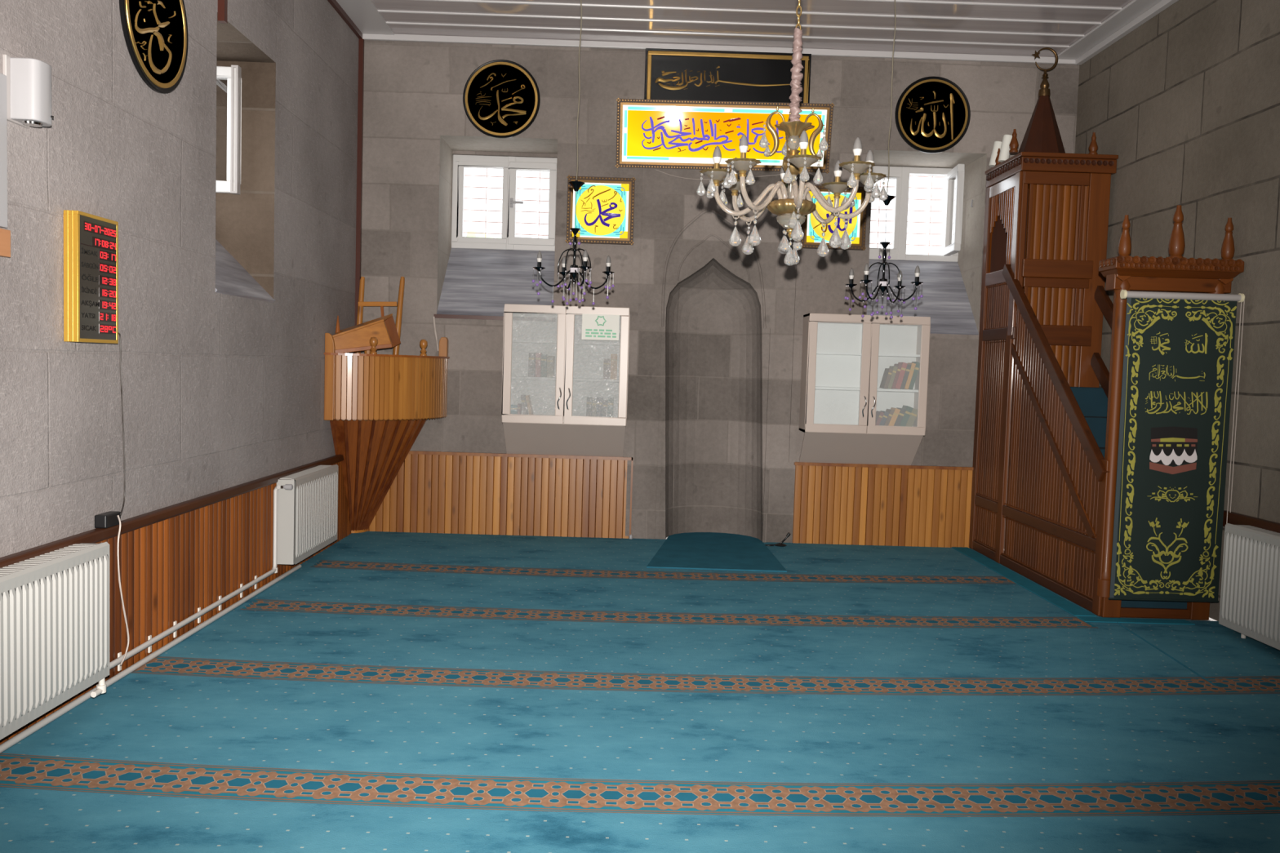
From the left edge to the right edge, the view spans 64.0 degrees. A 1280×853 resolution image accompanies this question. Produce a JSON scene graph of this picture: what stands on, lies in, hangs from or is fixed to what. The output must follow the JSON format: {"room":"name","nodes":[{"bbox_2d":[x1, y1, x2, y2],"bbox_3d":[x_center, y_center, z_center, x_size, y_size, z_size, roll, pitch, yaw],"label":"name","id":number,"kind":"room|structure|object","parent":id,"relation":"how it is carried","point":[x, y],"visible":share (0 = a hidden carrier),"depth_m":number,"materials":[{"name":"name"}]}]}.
{"room":"mosque","nodes":[
{"label":"mosque","id":0,"kind":"room"},
{"bbox_2d":[0,0,359,557],"bbox_3d":[-2.528,-0.831,2.965,0.650,3.958,10.482,2,3,-1],"label":"wall","id":1,"kind":"structure","parent":0,"point":[220,391],"depth_m":4.93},
{"bbox_2d":[0,72,7,227],"bbox_3d":[-2.196,-0.945,3.481,0.022,0.520,0.116,2,3,-1],"label":"panel","id":2,"kind":"object","parent":1,"relation":"attached to","point":[3,110],"visible":1,"depth_m":3.52,"materials":[{"name":"white plastic"}]},
{"bbox_2d":[0,228,10,257],"bbox_3d":[-2.201,-0.628,3.440,0.030,0.093,0.239,2,3,-1],"label":"wooden board","id":3,"kind":"object","parent":1,"relation":"attached to","point":[5,234],"visible":1,"depth_m":3.53,"materials":[{"name":"brown wood"}]},
{"bbox_2d":[2,53,53,128],"bbox_3d":[-2.146,-1.176,3.605,0.114,0.222,0.140,2,3,-1],"label":"wall lamp","id":4,"kind":"object","parent":1,"relation":"attached to","point":[28,80],"visible":0.99,"depth_m":3.56,"materials":[{"name":"white plastic"}]},
{"bbox_2d":[0,542,109,740],"bbox_3d":[-2.156,0.805,3.171,0.137,0.598,1.795,2,3,-1],"label":"radiator","id":5,"kind":"object","parent":1,"relation":"attached to","point":[55,605],"visible":1,"depth_m":3.65,"materials":[{"name":"white metal"}]},
{"bbox_2d":[0,542,97,577],"bbox_3d":[-2.152,0.516,3.154,0.108,0.013,1.791,2,3,-1],"label":"grille","id":6,"kind":"object","parent":5,"relation":"attached to","point":[33,567],"depth_m":3.68,"materials":[{"name":"white metal"}]},
{"bbox_2d":[63,209,118,343],"bbox_3d":[-2.196,-0.589,4.099,0.059,0.503,0.317,2,3,-1],"label":"clock","id":7,"kind":"object","parent":1,"relation":"attached to","point":[91,242],"visible":1,"depth_m":4.04,"materials":[{"name":"gold metal"}]},
{"bbox_2d":[118,332,125,514],"bbox_3d":[-2.224,-0.016,4.382,0.026,0.771,0.165,0,4,-21],"label":"cable","id":8,"kind":"object","parent":1,"relation":"hanging from","point":[118,332],"visible":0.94,"depth_m":4.43,"materials":[{"name":"grey plastic"}]},
{"bbox_2d":[119,0,188,93],"bbox_3d":[-2.184,-1.841,4.622,0.026,0.641,0.641,2,3,-1],"label":"plaque","id":9,"kind":"object","parent":1,"relation":"attached to","point":[155,32],"visible":1,"depth_m":4.62,"materials":[{"name":"black paint"}]},
{"bbox_2d":[0,454,351,744],"bbox_3d":[-2.228,0.823,3.056,0.050,0.665,10.462,2,3,-1],"label":"wainscoting","id":10,"kind":"structure","parent":1,"relation":"attached to","point":[176,560],"depth_m":5.06,"materials":[{"name":"brown wood"}]},
{"bbox_2d":[94,511,120,528],"bbox_3d":[-2.229,0.390,4.300,0.051,0.055,0.151,2,3,-1],"label":"power adapter","id":11,"kind":"object","parent":10,"relation":"on","point":[108,519],"visible":0.84,"depth_m":4.24,"materials":[{"name":"black plastic"}]},
{"bbox_2d":[116,515,129,665],"bbox_3d":[-2.186,0.689,4.332,0.008,0.644,0.098,2,3,-1],"label":"lead","id":12,"kind":"object","parent":11,"relation":"hanging from","point":[118,517],"visible":1,"depth_m":4.31,"materials":[{"name":"beige plastic"}]},
{"bbox_2d":[109,485,280,671],"bbox_3d":[-2.204,0.830,3.278,0.054,0.586,6.103,2,3,-1],"label":"pipe","id":13,"kind":"object","parent":1,"relation":"attached to","point":[175,627],"visible":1,"depth_m":5.32,"materials":[{"name":"white plastic"}]},
{"bbox_2d":[217,0,227,22],"bbox_3d":[-2.170,-2.522,5.329,0.035,0.813,0.040,2,3,-1],"label":"conduit","id":14,"kind":"object","parent":1,"relation":"attached to","point":[222,4],"visible":1,"depth_m":5.33,"materials":[{"name":"paint"}]},
{"bbox_2d":[215,64,275,302],"bbox_3d":[-2.515,-1.512,5.802,0.605,1.559,0.993,2,3,-1],"label":"window","id":15,"kind":"structure","parent":1,"relation":"in","point":[232,278],"depth_m":6.13,"materials":[{"name":"white plastic"}]},
{"bbox_2d":[276,464,338,564],"bbox_3d":[-2.202,0.563,6.790,0.137,0.537,0.976,2,3,-1],"label":"radiator","id":16,"kind":"object","parent":1,"relation":"attached to","point":[308,499],"visible":1,"depth_m":6.57,"materials":[{"name":"white metal"}]},
{"bbox_2d":[280,465,332,479],"bbox_3d":[-2.199,0.303,6.794,0.108,0.013,0.934,2,3,-1],"label":"grille","id":17,"kind":"object","parent":16,"relation":"attached to","point":[317,472],"depth_m":6.73,"materials":[{"name":"white metal"}]},
{"bbox_2d":[327,0,364,325],"bbox_3d":[-2.176,-1.164,2.950,0.035,3.246,10.482,2,3,-1],"label":"trim","id":18,"kind":"structure","parent":1,"relation":"attached to","point":[334,3],"depth_m":8.11,"materials":[{"name":"brown paint"}]},
{"bbox_2d":[336,0,394,35],"bbox_3d":[-2.003,-2.784,2.839,0.280,0.012,10.447,2,3,-1],"label":"trim","id":19,"kind":"structure","parent":1,"relation":"attached to","point":[364,14],"depth_m":7.65,"materials":[{"name":"grey paint"}]},
{"bbox_2d":[360,40,1079,544],"bbox_3d":[0.585,-1.064,8.567,5.724,3.958,0.650,2,3,-1],"label":"wall","id":20,"kind":"structure","parent":0,"point":[717,346],"depth_m":8.23,"materials":[{"name":"grey stone"}]},
{"bbox_2d":[432,316,439,351],"bbox_3d":[-1.635,-0.743,8.193,0.059,0.275,0.021,2,3,13],"label":"strap","id":21,"kind":"object","parent":20,"relation":"hanging from","point":[433,317],"visible":1,"depth_m":8.19,"materials":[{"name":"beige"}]},
{"bbox_2d":[433,314,555,321],"bbox_3d":[-1.166,-0.872,8.225,0.973,0.030,0.030,2,3,-1],"label":"trim","id":22,"kind":"structure","parent":20,"relation":"attached to","point":[437,316],"depth_m":8.21,"materials":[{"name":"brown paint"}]},
{"bbox_2d":[436,154,557,315],"bbox_3d":[-1.148,-1.646,8.584,0.973,1.508,0.821,2,3,-1],"label":"window","id":23,"kind":"structure","parent":20,"relation":"in","point":[482,275],"depth_m":8.74,"materials":[{"name":"white plastic"}]},
{"bbox_2d":[368,450,633,538],"bbox_3d":[-1.193,0.548,8.299,2.257,0.665,0.030,2,3,-1],"label":"wainscoting","id":24,"kind":"structure","parent":20,"relation":"attached to","point":[447,492],"depth_m":8.30,"materials":[{"name":"brown wood"}]},
{"bbox_2d":[462,59,540,137],"bbox_3d":[-1.098,-2.597,8.116,0.611,0.611,0.026,2,3,-1],"label":"plaque","id":25,"kind":"object","parent":20,"relation":"attached to","point":[501,98],"visible":1,"depth_m":8.11,"materials":[{"name":"black paint"}]},
{"bbox_2d":[452,150,557,157],"bbox_3d":[-1.131,-2.326,8.761,0.933,0.028,0.070,2,3,-1],"label":"trim","id":26,"kind":"structure","parent":20,"relation":"attached to","point":[454,152],"depth_m":8.73,"materials":[{"name":"grey stone"}]},
{"bbox_2d":[501,303,629,457],"bbox_3d":[-0.585,-0.349,8.101,0.977,1.193,0.336,2,3,-1],"label":"upper cabinet","id":27,"kind":"object","parent":20,"relation":"attached to","point":[559,424],"visible":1,"depth_m":8.14,"materials":[{"name":"beige laminate"}]},
{"bbox_2d":[511,404,517,413],"bbox_3d":[-0.992,-0.112,8.112,0.050,0.120,0.131,2,3,-1],"label":"book","id":28,"kind":"object","parent":27,"relation":"in","point":[513,407],"visible":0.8,"depth_m":8.05,"materials":[{"name":"white paper"}]},
{"bbox_2d":[517,403,521,414],"bbox_3d":[-0.954,-0.116,8.112,0.022,0.130,0.131,2,3,-1],"label":"book","id":29,"kind":"object","parent":27,"relation":"in","point":[519,406],"visible":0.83,"depth_m":8.05,"materials":[{"name":"white paper"}]},
{"bbox_2d":[520,394,528,414],"bbox_3d":[-0.913,-0.151,8.115,0.060,0.202,0.141,2,3,-1],"label":"book","id":30,"kind":"object","parent":27,"relation":"in","point":[525,411],"visible":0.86,"depth_m":8.05,"materials":[{"name":"white paper"}]},
{"bbox_2d":[525,395,533,414],"bbox_3d":[-0.872,-0.149,8.116,0.065,0.200,0.141,2,3,-1],"label":"book","id":31,"kind":"object","parent":27,"relation":"in","point":[527,397],"visible":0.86,"depth_m":8.05,"materials":[{"name":"white paper"}]},
{"bbox_2d":[528,352,535,377],"bbox_3d":[-0.853,-0.488,8.096,0.045,0.190,0.141,2,3,-1],"label":"book","id":32,"kind":"object","parent":27,"relation":"on","point":[531,362],"visible":0.94,"depth_m":8.03,"materials":[{"name":"white paper"}]},
{"bbox_2d":[535,352,542,377],"bbox_3d":[-0.800,-0.486,8.097,0.040,0.190,0.141,2,3,-1],"label":"book","id":33,"kind":"object","parent":27,"relation":"on","point":[538,355],"visible":0.92,"depth_m":8.03,"materials":[{"name":"white paper"}]},
{"bbox_2d":[541,354,547,377],"bbox_3d":[-0.756,-0.480,8.098,0.040,0.180,0.141,2,3,-1],"label":"book","id":34,"kind":"object","parent":27,"relation":"on","point":[544,357],"visible":0.91,"depth_m":8.03,"materials":[{"name":"white paper"}]},
{"bbox_2d":[546,355,555,377],"bbox_3d":[-0.706,-0.473,8.099,0.050,0.170,0.141,2,3,-1],"label":"book","id":35,"kind":"object","parent":27,"relation":"on","point":[550,359],"visible":0.96,"depth_m":8.03,"materials":[{"name":"white paper"}]},
{"bbox_2d":[511,376,618,382],"bbox_3d":[-0.585,-0.377,8.128,0.933,0.018,0.253,2,3,-1],"label":"shelf","id":36,"kind":"object","parent":27,"relation":"attached to","point":[513,379],"depth_m":8.20,"materials":[{"name":"white laminate"}]},
{"bbox_2d":[511,339,620,346],"bbox_3d":[-0.576,-0.664,8.111,0.933,0.018,0.253,2,3,-1],"label":"shelf","id":37,"kind":"object","parent":27,"relation":"attached to","point":[514,342],"depth_m":8.23,"materials":[{"name":"white laminate"}]},
{"bbox_2d":[586,396,592,416],"bbox_3d":[-0.403,-0.135,8.123,0.040,0.200,0.141,2,3,-1],"label":"book","id":38,"kind":"object","parent":27,"relation":"in","point":[589,399],"visible":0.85,"depth_m":8.05,"materials":[{"name":"white paper"}]},
{"bbox_2d":[591,398,596,416],"bbox_3d":[-0.363,-0.129,8.124,0.030,0.190,0.141,2,3,-1],"label":"book","id":39,"kind":"object","parent":27,"relation":"in","point":[594,400],"visible":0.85,"depth_m":8.05,"materials":[{"name":"white paper"}]},
{"bbox_2d":[596,396,603,416],"bbox_3d":[-0.320,-0.133,8.124,0.045,0.200,0.141,2,3,-1],"label":"book","id":40,"kind":"object","parent":27,"relation":"in","point":[599,400],"visible":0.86,"depth_m":8.05,"materials":[{"name":"white paper"}]},
{"bbox_2d":[581,313,619,340],"bbox_3d":[-0.306,-0.771,7.943,0.289,0.197,0.010,2,3,-1],"label":"paper notice","id":41,"kind":"object","parent":27,"relation":"attached to","point":[594,326],"visible":1,"depth_m":7.94,"materials":[{"name":"white paper"}]},
{"bbox_2d":[602,399,608,417],"bbox_3d":[-0.275,-0.121,8.125,0.035,0.180,0.141,2,3,-1],"label":"book","id":42,"kind":"object","parent":27,"relation":"in","point":[605,402],"visible":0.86,"depth_m":8.06,"materials":[{"name":"white paper"}]},
{"bbox_2d":[603,358,610,379],"bbox_3d":[-0.263,-0.455,8.106,0.050,0.160,0.141,2,3,-1],"label":"book","id":43,"kind":"object","parent":27,"relation":"on","point":[606,363],"visible":0.94,"depth_m":8.04,"materials":[{"name":"white paper"}]},
{"bbox_2d":[608,397,613,417],"bbox_3d":[-0.233,-0.130,8.126,0.040,0.200,0.141,2,3,-1],"label":"book","id":44,"kind":"object","parent":27,"relation":"in","point":[611,400],"visible":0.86,"depth_m":8.05,"materials":[{"name":"white paper"}]},
{"bbox_2d":[609,353,617,379],"bbox_3d":[-0.207,-0.474,8.106,0.050,0.200,0.141,2,3,-1],"label":"book","id":45,"kind":"object","parent":27,"relation":"on","point":[613,357],"visible":1,"depth_m":8.04,"materials":[{"name":"white paper"}]},
{"bbox_2d":[565,174,635,244],"bbox_3d":[-0.314,-1.721,8.158,0.544,0.532,0.056,2,3,-1],"label":"calligraphy panel","id":46,"kind":"object","parent":20,"relation":"attached to","point":[605,213],"visible":0.98,"depth_m":8.15,"materials":[{"name":"yellow paper"}]},
{"bbox_2d":[625,208,803,542],"bbox_3d":[0.599,-0.397,8.278,1.361,2.693,0.030,2,3,-1],"label":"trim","id":47,"kind":"structure","parent":20,"relation":"attached to","point":[798,284],"depth_m":8.26,"materials":[{"name":"grey stone"}]},
{"bbox_2d":[362,33,1075,64],"bbox_3d":[0.649,-2.993,8.111,5.724,0.050,0.035,2,3,-1],"label":"trim","id":48,"kind":"structure","parent":20,"relation":"attached to","point":[397,37],"depth_m":8.09,"materials":[{"name":"grey paint"}]},
{"bbox_2d":[615,97,834,173],"bbox_3d":[0.659,-2.295,8.087,1.699,0.526,0.173,2,3,1],"label":"calligraphy panel","id":49,"kind":"object","parent":20,"relation":"attached to","point":[669,134],"visible":0.91,"depth_m":8.07,"materials":[{"name":"yellow paper"}]},
{"bbox_2d":[623,106,825,162],"bbox_3d":[0.659,-2.300,8.081,1.571,0.390,0.093,2,3,1],"label":"print","id":50,"kind":"object","parent":49,"relation":"attached to","point":[652,134],"depth_m":8.08,"materials":[{"name":"yellow paper"}]},
{"bbox_2d":[656,169,816,185],"bbox_3d":[0.768,-1.988,8.170,1.290,0.119,0.026,2,3,-1],"label":"cable","id":51,"kind":"object","parent":49,"relation":"hanging from","point":[656,170],"visible":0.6,"depth_m":8.18,"materials":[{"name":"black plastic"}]},
{"bbox_2d":[644,48,811,102],"bbox_3d":[0.694,-2.732,8.120,1.313,0.483,0.045,2,3,-1],"label":"gilded inscription","id":52,"kind":"object","parent":20,"relation":"attached to","point":[683,74],"visible":0.88,"depth_m":8.11,"materials":[{"name":"black paint"}]},
{"bbox_2d":[800,185,866,250],"bbox_3d":[1.548,-1.669,8.185,0.526,0.506,0.056,2,3,-1],"label":"calligraphy panel","id":53,"kind":"object","parent":20,"relation":"attached to","point":[812,229],"visible":0.54,"depth_m":8.18,"materials":[{"name":"yellow paper"}]},
{"bbox_2d":[799,313,930,465],"bbox_3d":[1.773,-0.281,8.135,0.950,1.193,0.336,2,3,-1],"label":"upper cabinet","id":54,"kind":"object","parent":20,"relation":"attached to","point":[845,357],"visible":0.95,"depth_m":8.20,"materials":[{"name":"beige laminate"}]},
{"bbox_2d":[814,386,918,391],"bbox_3d":[1.774,-0.299,8.163,0.906,0.018,0.253,2,3,-1],"label":"shelf","id":55,"kind":"object","parent":54,"relation":"attached to","point":[817,388],"depth_m":8.04,"materials":[{"name":"white laminate"}]},
{"bbox_2d":[816,351,919,357],"bbox_3d":[1.782,-0.574,8.147,0.906,0.018,0.253,2,3,-1],"label":"shelf","id":56,"kind":"object","parent":54,"relation":"attached to","point":[819,354],"depth_m":8.23,"materials":[{"name":"white laminate"}]},
{"bbox_2d":[875,410,884,425],"bbox_3d":[1.880,-0.042,8.138,0.083,0.161,0.141,2,3,-1],"label":"book","id":57,"kind":"object","parent":54,"relation":"in","point":[879,415],"visible":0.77,"depth_m":8.07,"materials":[{"name":"white paper"}]},
{"bbox_2d":[879,410,888,425],"bbox_3d":[1.915,-0.043,8.138,0.091,0.164,0.141,2,3,-1],"label":"book","id":58,"kind":"object","parent":54,"relation":"in","point":[884,418],"visible":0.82,"depth_m":8.07,"materials":[{"name":"white paper"}]},
{"bbox_2d":[879,368,893,388],"bbox_3d":[1.952,-0.381,8.119,0.067,0.162,0.141,2,3,-1],"label":"book","id":59,"kind":"object","parent":54,"relation":"on","point":[887,372],"visible":0.98,"depth_m":8.06,"materials":[{"name":"white paper"}]},
{"bbox_2d":[884,408,894,426],"bbox_3d":[1.956,-0.049,8.139,0.092,0.180,0.141,2,3,-1],"label":"book","id":60,"kind":"object","parent":54,"relation":"in","point":[890,411],"visible":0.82,"depth_m":8.07,"materials":[{"name":"white paper"}]},
{"bbox_2d":[887,365,897,389],"bbox_3d":[1.987,-0.390,8.119,0.074,0.182,0.141,2,3,-1],"label":"book","id":61,"kind":"object","parent":54,"relation":"on","point":[895,368],"visible":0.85,"depth_m":8.05,"materials":[{"name":"white paper"}]},
{"bbox_2d":[888,407,900,426],"bbox_3d":[1.996,-0.054,8.139,0.104,0.192,0.141,2,3,-1],"label":"book","id":62,"kind":"object","parent":54,"relation":"in","point":[896,411],"visible":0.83,"depth_m":8.07,"materials":[{"name":"white paper"}]},
{"bbox_2d":[891,364,902,389],"bbox_3d":[2.020,-0.398,8.119,0.075,0.200,0.141,2,3,-1],"label":"book","id":63,"kind":"object","parent":54,"relation":"on","point":[899,366],"visible":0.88,"depth_m":8.05,"materials":[{"name":"white paper"}]},
{"bbox_2d":[893,407,906,426],"bbox_3d":[2.041,-0.053,8.139,0.104,0.192,0.141,2,3,-1],"label":"book","id":64,"kind":"object","parent":54,"relation":"in","point":[902,411],"visible":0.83,"depth_m":8.07,"materials":[{"name":"white paper"}]},
{"bbox_2d":[895,362,907,389],"bbox_3d":[2.055,-0.403,8.119,0.089,0.213,0.141,2,3,-1],"label":"book","id":65,"kind":"object","parent":54,"relation":"on","point":[904,366],"visible":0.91,"depth_m":8.05,"materials":[{"name":"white paper"}]},
{"bbox_2d":[900,364,911,389],"bbox_3d":[2.091,-0.396,8.120,0.078,0.201,0.141,2,3,-1],"label":"book","id":66,"kind":"object","parent":54,"relation":"on","point":[908,366],"visible":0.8,"depth_m":8.05,"materials":[{"name":"white paper"}]},
{"bbox_2d":[899,404,912,426],"bbox_3d":[2.091,-0.061,8.140,0.116,0.212,0.141,2,3,-1],"label":"book","id":67,"kind":"object","parent":54,"relation":"in","point":[908,410],"visible":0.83,"depth_m":8.07,"materials":[{"name":"white paper"}]},
{"bbox_2d":[904,362,915,389],"bbox_3d":[2.125,-0.400,8.120,0.081,0.211,0.141,2,3,-1],"label":"book","id":68,"kind":"object","parent":54,"relation":"on","point":[913,365],"visible":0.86,"depth_m":8.05,"materials":[{"name":"white paper"}]},
{"bbox_2d":[905,408,917,426],"bbox_3d":[2.139,-0.052,8.141,0.114,0.195,0.141,2,3,-1],"label":"book","id":69,"kind":"object","parent":54,"relation":"in","point":[913,414],"visible":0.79,"depth_m":8.07,"materials":[{"name":"white paper"}]},
{"bbox_2d":[908,361,919,389],"bbox_3d":[2.159,-0.404,8.120,0.085,0.221,0.141,2,3,-1],"label":"book","id":70,"kind":"object","parent":54,"relation":"on","point":[917,364],"visible":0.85,"depth_m":8.05,"materials":[{"name":"white paper"}]},
{"bbox_2d":[792,462,973,547],"bbox_3d":[1.980,0.642,8.345,1.472,0.665,0.030,2,3,-1],"label":"wainscoting","id":71,"kind":"structure","parent":20,"relation":"attached to","point":[835,503],"depth_m":8.35,"materials":[{"name":"brown wood"}]},
{"bbox_2d":[866,164,978,334],"bbox_3d":[2.300,-1.544,8.635,0.952,1.554,0.821,2,3,-1],"label":"window","id":72,"kind":"structure","parent":20,"relation":"in","point":[945,300],"depth_m":8.70,"materials":[{"name":"white plastic"}]},
{"bbox_2d":[894,75,970,153],"bbox_3d":[2.336,-2.487,8.166,0.602,0.602,0.026,2,3,-1],"label":"plaque","id":73,"kind":"object","parent":20,"relation":"attached to","point":[932,114],"visible":1,"depth_m":8.16,"materials":[{"name":"black paint"}]},
{"bbox_2d":[371,0,1132,57],"bbox_3d":[0.517,-2.798,3.089,6.724,0.162,11.482,2,3,-1],"label":"ceiling","id":74,"kind":"structure","parent":0,"point":[984,27],"depth_m":7.53,"materials":[{"name":"grey paint"}]},
{"bbox_2d":[532,0,614,305],"bbox_3d":[-0.375,-1.840,6.198,0.382,2.186,0.389,3,4,24],"label":"chandelier","id":75,"kind":"object","parent":74,"relation":"hanging from","point":[574,270],"visible":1,"depth_m":6.21,"materials":[{"name":"black metal"}]},
{"bbox_2d":[696,0,887,266],"bbox_3d":[0.698,-1.759,4.514,0.786,2.088,0.788,0,4,-21],"label":"crystal chandelier","id":76,"kind":"object","parent":74,"relation":"hanging from","point":[791,206],"visible":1,"depth_m":4.51,"materials":[{"name":"glass"}]},
{"bbox_2d":[844,0,923,318],"bbox_3d":[1.520,-1.773,6.227,0.382,2.209,0.389,1,3,-5],"label":"chandelier","id":77,"kind":"object","parent":74,"relation":"hanging from","point":[882,284],"visible":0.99,"depth_m":6.25,"materials":[{"name":"black metal"}]},
{"bbox_2d":[665,537,1217,621],"bbox_3d":[0.586,1.367,3.585,6.324,0.288,11.982,2,3,-1],"label":"floor","id":78,"kind":"structure","parent":0,"point":[1210,619],"depth_m":6.13,"materials":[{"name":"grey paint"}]},
{"bbox_2d":[0,531,1279,852],"bbox_3d":[0.597,1.241,3.127,5.724,0.019,10.482,2,3,-1],"label":"carpet","id":79,"kind":"object","parent":78,"relation":"on","point":[392,692],"visible":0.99,"depth_m":4.10,"materials":[{"name":"teal carpet"}]},
{"bbox_2d":[0,564,301,753],"bbox_3d":[-2.207,1.115,3.506,0.026,0.026,6.525,2,3,-1],"label":"pipe","id":80,"kind":"object","parent":79,"relation":"on","point":[16,739],"visible":1,"depth_m":4.47,"materials":[{"name":"white metal"}]},
{"bbox_2d":[324,315,449,533],"bbox_3d":[-1.929,0.026,7.850,0.770,1.710,0.873,2,3,-1],"label":"pulpit","id":81,"kind":"object","parent":79,"relation":"on","point":[376,406],"visible":0.98,"depth_m":7.74,"materials":[{"name":"brown wood"}]},
{"bbox_2d":[332,313,400,354],"bbox_3d":[-2.041,-0.479,7.640,0.523,0.750,0.174,0,4,-23],"label":"book stand","id":82,"kind":"object","parent":81,"relation":"on","point":[356,338],"visible":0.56,"depth_m":7.58,"materials":[{"name":"brown wood"}]},
{"bbox_2d":[354,276,404,355],"bbox_3d":[-2.057,-0.650,7.952,0.390,1.055,0.290,2,3,-1],"label":"wooden chair","id":83,"kind":"object","parent":81,"relation":"on","point":[399,304],"visible":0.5,"depth_m":8.03,"materials":[{"name":"brown wood"}]},
{"bbox_2d":[646,532,786,572],"bbox_3d":[0.525,0.950,7.926,0.979,0.009,1.596,2,3,-1],"label":"mat","id":84,"kind":"object","parent":79,"relation":"on","point":[690,550],"visible":1,"depth_m":7.71,"materials":[{"name":"teal carpet"}]},
{"bbox_2d":[764,532,791,546],"bbox_3d":[1.101,0.901,8.200,0.215,0.107,0.103,2,3,-1],"label":"microphone stand","id":85,"kind":"object","parent":79,"relation":"on","point":[780,544],"visible":1,"depth_m":8.19,"materials":[{"name":"black plastic"}]},
{"bbox_2d":[968,47,1244,620],"bbox_3d":[3.068,-0.889,7.075,0.786,3.928,2.409,2,3,-1],"label":"minbar","id":86,"kind":"object","parent":79,"relation":"on","point":[1041,368],"visible":0.93,"depth_m":7.47,"materials":[{"name":"red wood"}]},
{"bbox_2d":[988,141,1001,167],"bbox_3d":[2.816,-2.150,8.086,0.108,0.199,0.076,2,3,-1],"label":"paper roll","id":87,"kind":"object","parent":86,"relation":"on","point":[997,144],"visible":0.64,"depth_m":8.06,"materials":[{"name":"white paper"}]},
{"bbox_2d":[998,134,1012,162],"bbox_3d":[2.822,-2.143,7.896,0.106,0.206,0.076,2,3,-1],"label":"paper roll","id":88,"kind":"object","parent":86,"relation":"on","point":[1004,154],"visible":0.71,"depth_m":7.87,"materials":[{"name":"white paper"}]},
{"bbox_2d":[1108,289,1244,602],"bbox_3d":[3.068,0.122,5.886,0.697,1.786,0.052,2,3,-1],"label":"banner","id":89,"kind":"object","parent":86,"relation":"attached to","point":[1179,347],"visible":0.99,"depth_m":5.88,"materials":[{"name":"green fabric"}]},
{"bbox_2d":[1149,426,1197,474],"bbox_3d":[3.067,0.138,5.884,0.279,0.275,0.001,2,3,-1],"label":"print","id":90,"kind":"object","parent":89,"relation":"attached to","point":[1172,450],"depth_m":5.89,"materials":[{"name":"black"}]},
{"bbox_2d":[1074,0,1279,621],"bbox_3d":[3.517,-0.652,3.054,0.001,3.958,10.482,2,3,-1],"label":"wall","id":91,"kind":"structure","parent":0,"point":[1187,101],"depth_m":6.21,"materials":[{"name":"grey stone"}]},
{"bbox_2d":[1054,0,1178,64],"bbox_3d":[3.467,-2.602,2.921,0.220,0.066,10.447,2,3,-1],"label":"trim","id":92,"kind":"structure","parent":91,"relation":"attached to","point":[1135,13],"depth_m":7.37,"materials":[{"name":"grey paint"}]},
{"bbox_2d":[1218,523,1279,649],"bbox_3d":[3.344,0.895,5.041,0.137,0.620,1.563,2,3,-1],"label":"radiator","id":93,"kind":"object","parent":91,"relation":"attached to","point":[1250,605],"visible":1,"depth_m":5.48,"materials":[{"name":"white metal"}]},
{"bbox_2d":[1235,524,1279,537],"bbox_3d":[3.358,0.597,4.994,0.108,0.013,1.500,2,3,-1],"label":"grille","id":94,"kind":"object","parent":93,"relation":"attached to","point":[1248,531],"depth_m":5.52,"materials":[{"name":"white metal"}]},
{"bbox_2d":[1222,510,1279,533],"bbox_3d":[3.458,1.060,1.964,0.050,0.665,8.108,2,3,-1],"label":"trim","id":95,"kind":"structure","parent":91,"relation":"attached to","point":[1234,518],"depth_m":5.71,"materials":[{"name":"brown wood"}]},
{"label":"outside","id":96,"kind":"structure","parent":0,"visible":0},
{"bbox_2d":[462,228,501,238],"bbox_3d":[-1.958,-0.717,12.418,1.416,3.266,1.424,2,3,-1],"label":"tree","id":97,"kind":"object","parent":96,"point":[477,235],"visible":0.02,"depth_m":12.11,"materials":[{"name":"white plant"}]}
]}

